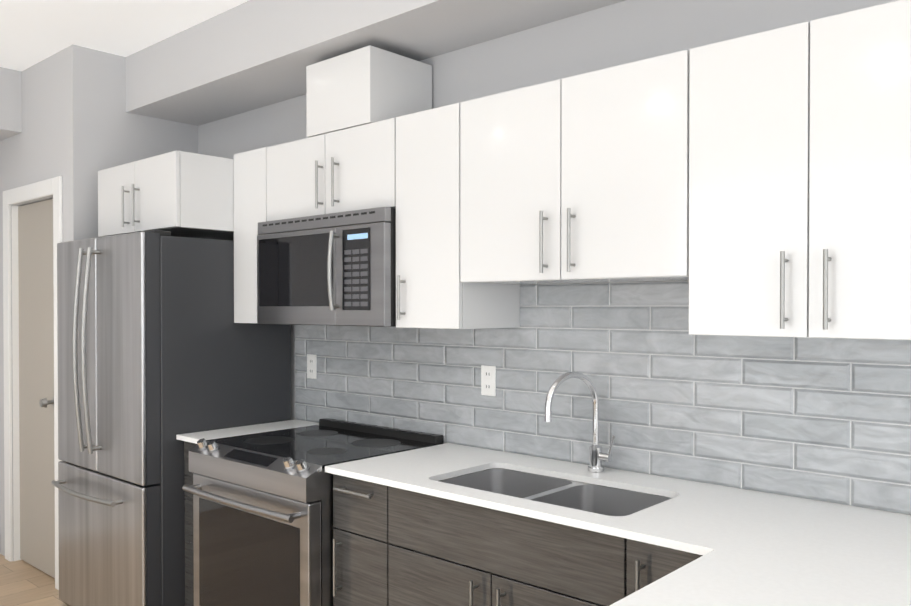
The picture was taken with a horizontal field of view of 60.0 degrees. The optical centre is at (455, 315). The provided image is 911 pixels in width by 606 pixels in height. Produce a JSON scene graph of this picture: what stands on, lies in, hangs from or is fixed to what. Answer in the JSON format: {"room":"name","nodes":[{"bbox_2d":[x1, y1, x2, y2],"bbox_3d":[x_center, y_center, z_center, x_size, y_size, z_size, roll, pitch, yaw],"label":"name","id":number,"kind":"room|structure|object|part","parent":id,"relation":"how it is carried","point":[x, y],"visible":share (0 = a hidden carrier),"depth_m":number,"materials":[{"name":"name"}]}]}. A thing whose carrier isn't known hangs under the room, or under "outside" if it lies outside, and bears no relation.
{"room":"kitchen","nodes":[
{"label":"kitchen","id":0,"kind":"room"},
{"bbox_2d":[0,493,0,553],"bbox_3d":[-4.552,0.043,2.700,0.120,2.780,5.410,1,1,42],"label":"wall","id":1,"kind":"structure","parent":0,"point":[0,523],"depth_m":4.68,"materials":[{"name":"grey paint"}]},
{"bbox_2d":[0,554,69,605],"bbox_3d":[-1.814,1.503,0.794,9.200,0.100,6.220,1,1,42],"label":"floor","id":2,"kind":"structure","parent":0,"point":[23,583],"depth_m":4.14,"materials":[{"name":"brown wood"}]},
{"bbox_2d":[51,230,290,605],"bbox_3d":[-1.408,0.525,3.836,0.874,1.792,0.841,1,1,42],"label":"fridge","id":3,"kind":"object","parent":2,"relation":"on","point":[159,349],"visible":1,"depth_m":3.49,"materials":[{"name":"grey metal"}]},
{"bbox_2d":[182,418,442,605],"bbox_3d":[-0.578,0.955,3.174,0.770,0.946,0.757,1,1,42],"label":"range","id":4,"kind":"object","parent":2,"relation":"on","point":[263,527],"visible":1,"depth_m":2.94,"materials":[{"name":"silver metal"}]},
{"bbox_2d":[624,557,698,597],"bbox_3d":[0.695,1.000,1.442,0.619,0.892,0.468,1,1,42],"label":"base cabinet","id":5,"kind":"object","parent":2,"relation":"on","point":[696,557],"depth_m":1.92,"materials":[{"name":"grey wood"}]},
{"bbox_2d":[176,419,318,443],"bbox_3d":[-0.905,0.520,3.561,0.231,0.020,0.634,1,1,42],"label":"countertop","id":6,"kind":"structure","parent":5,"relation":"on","point":[194,437],"depth_m":3.52,"materials":[{"name":"white stone"}]},
{"bbox_3d":[-0.136,0.985,2.873,0.278,0.893,0.634,1,1,42],"label":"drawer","id":7,"kind":"part","parent":5,"relation":"part of","materials":[{"name":"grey wood"}]},
{"bbox_2d":[325,443,910,578],"bbox_3d":[0.568,0.534,2.224,2.187,0.020,0.649,1,1,42],"label":"countertop","id":8,"kind":"structure","parent":5,"relation":"on","point":[694,512],"depth_m":2.27,"materials":[{"name":"white stone"}]},
{"bbox_2d":[439,468,671,515],"bbox_3d":[0.287,0.647,2.433,0.758,0.208,0.410,1,1,42],"label":"undermount sink","id":9,"kind":"object","parent":8,"relation":"in","point":[600,499],"depth_m":2.54,"materials":[{"name":"silver metal"}]},
{"bbox_2d":[545,372,615,471],"bbox_3d":[0.412,0.351,2.573,0.137,0.338,0.242,1,1,42],"label":"faucet","id":10,"kind":"object","parent":8,"relation":"on","point":[597,456],"visible":1,"depth_m":2.62,"materials":[{"name":"silver metal"}]},
{"bbox_2d":[610,539,910,605],"bbox_3d":[0.419,0.547,1.014,0.788,0.020,1.350,1,1,42],"label":"countertop","id":11,"kind":"structure","parent":5,"relation":"on","point":[755,548],"depth_m":1.57,"materials":[{"name":"white stone"}]},
{"bbox_2d":[0,44,197,560],"bbox_3d":[-2.121,0.023,4.615,1.170,2.780,0.690,1,1,42],"label":"wall","id":12,"kind":"structure","parent":0,"point":[81,127],"depth_m":4.12,"materials":[{"name":"grey paint"}]},
{"bbox_2d":[11,199,54,577],"bbox_3d":[-2.293,0.392,4.346,0.638,2.049,0.145,1,1,42],"label":"closet door","id":13,"kind":"structure","parent":12,"relation":"in","point":[33,390],"depth_m":4.42,"materials":[{"name":"beige paint"}]},
{"bbox_2d":[3,176,62,589],"bbox_3d":[-2.317,0.349,4.318,0.810,2.135,0.017,1,1,42],"label":"door frame","id":14,"kind":"structure","parent":12,"relation":"attached to","point":[45,188],"depth_m":4.52,"materials":[{"name":"white"}]},
{"bbox_2d":[0,0,248,70],"bbox_3d":[-1.814,-1.376,0.764,9.200,0.100,6.220,1,1,42],"label":"ceiling","id":15,"kind":"structure","parent":0,"point":[33,32],"depth_m":3.66,"materials":[{"name":"white paint"}]},
{"bbox_2d":[0,67,21,140],"bbox_3d":[-4.327,-1.175,2.568,0.375,0.339,5.284,1,1,42],"label":"beam","id":16,"kind":"structure","parent":15,"relation":"attached to","point":[10,102],"depth_m":4.37,"materials":[{"name":"grey paint"}]},
{"bbox_2d":[125,0,624,125],"bbox_3d":[0.889,-1.195,2.072,6.688,0.289,0.419,1,1,42],"label":"soffit","id":17,"kind":"structure","parent":15,"relation":"attached to","point":[249,55],"depth_m":3.29,"materials":[{"name":"grey paint"}]},
{"bbox_2d":[388,486,625,605],"bbox_3d":[0.291,0.989,2.488,0.869,0.893,0.634,1,1,42],"label":"base cabinet","id":18,"kind":"object","parent":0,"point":[442,551],"depth_m":2.28,"materials":[{"name":"wood"}]},
{"bbox_2d":[198,0,896,443],"bbox_3d":[0.227,0.040,3.045,9.200,2.780,0.120,1,1,42],"label":"wall","id":19,"kind":"structure","parent":0,"point":[614,34],"depth_m":2.80,"materials":[{"name":"grey paint"}]},
{"bbox_2d":[98,151,233,239],"bbox_3d":[-1.280,-0.554,3.885,0.767,0.328,0.619,1,1,42],"label":"upper cabinet","id":20,"kind":"object","parent":19,"relation":"attached to","point":[184,194],"depth_m":3.55,"materials":[{"name":"white wood"}]},
{"bbox_2d":[230,148,261,322],"bbox_3d":[-0.805,-0.353,3.647,0.253,0.768,0.339,1,1,42],"label":"upper cabinet","id":21,"kind":"object","parent":19,"relation":"attached to","point":[247,165],"depth_m":3.54,"materials":[{"name":"white wood"}]},
{"bbox_2d":[262,45,431,221],"bbox_3d":[-0.410,-0.715,3.288,0.807,0.620,0.339,1,1,42],"label":"upper cabinet","id":22,"kind":"object","parent":19,"relation":"attached to","point":[345,163],"depth_m":3.10,"materials":[{"name":"white wood"}]},
{"bbox_2d":[257,207,395,326],"bbox_3d":[-0.444,-0.181,3.256,0.805,0.438,0.441,1,1,42],"label":"microwave","id":23,"kind":"object","parent":22,"relation":"attached to","point":[335,269],"visible":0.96,"depth_m":3.06,"materials":[{"name":"silver metal"}]},
{"bbox_2d":[394,103,519,328],"bbox_3d":[0.009,-0.342,2.914,0.313,0.771,0.339,1,1,42],"label":"upper cabinet","id":24,"kind":"object","parent":19,"relation":"attached to","point":[428,294],"depth_m":2.79,"materials":[{"name":"white wood"}]},
{"bbox_2d":[458,51,681,287],"bbox_3d":[0.433,-0.418,2.531,0.821,0.612,0.339,1,1,42],"label":"upper cabinet","id":25,"kind":"object","parent":19,"relation":"attached to","point":[577,178],"depth_m":2.37,"materials":[{"name":"white wood"}]},
{"bbox_2d":[295,281,910,514],"bbox_3d":[0.667,0.204,2.563,3.898,0.631,0.008,1,1,42],"label":"tile backsplash","id":26,"kind":"structure","parent":19,"relation":"attached to","point":[824,419],"depth_m":2.60,"materials":[{"name":"grey tile"}]},
{"bbox_2d":[307,354,316,378],"bbox_3d":[-0.688,0.242,3.773,0.072,0.116,0.007,1,1,42],"label":"electrical outlet","id":27,"kind":"object","parent":26,"relation":"attached to","point":[311,366],"visible":1,"depth_m":3.77,"materials":[{"name":"white plastic"}]},
{"bbox_2d":[481,365,495,395],"bbox_3d":[0.126,0.250,3.040,0.072,0.116,0.007,1,1,42],"label":"electrical outlet","id":28,"kind":"object","parent":26,"relation":"attached to","point":[488,380],"visible":1,"depth_m":3.04,"materials":[{"name":"white plastic"}]},
{"bbox_2d":[682,0,910,339],"bbox_3d":[0.972,-0.333,2.047,0.620,0.771,0.339,1,1,42],"label":"upper cabinet","id":29,"kind":"object","parent":19,"relation":"attached to","point":[756,184],"depth_m":1.93,"materials":[{"name":"white wood"}]}
]}

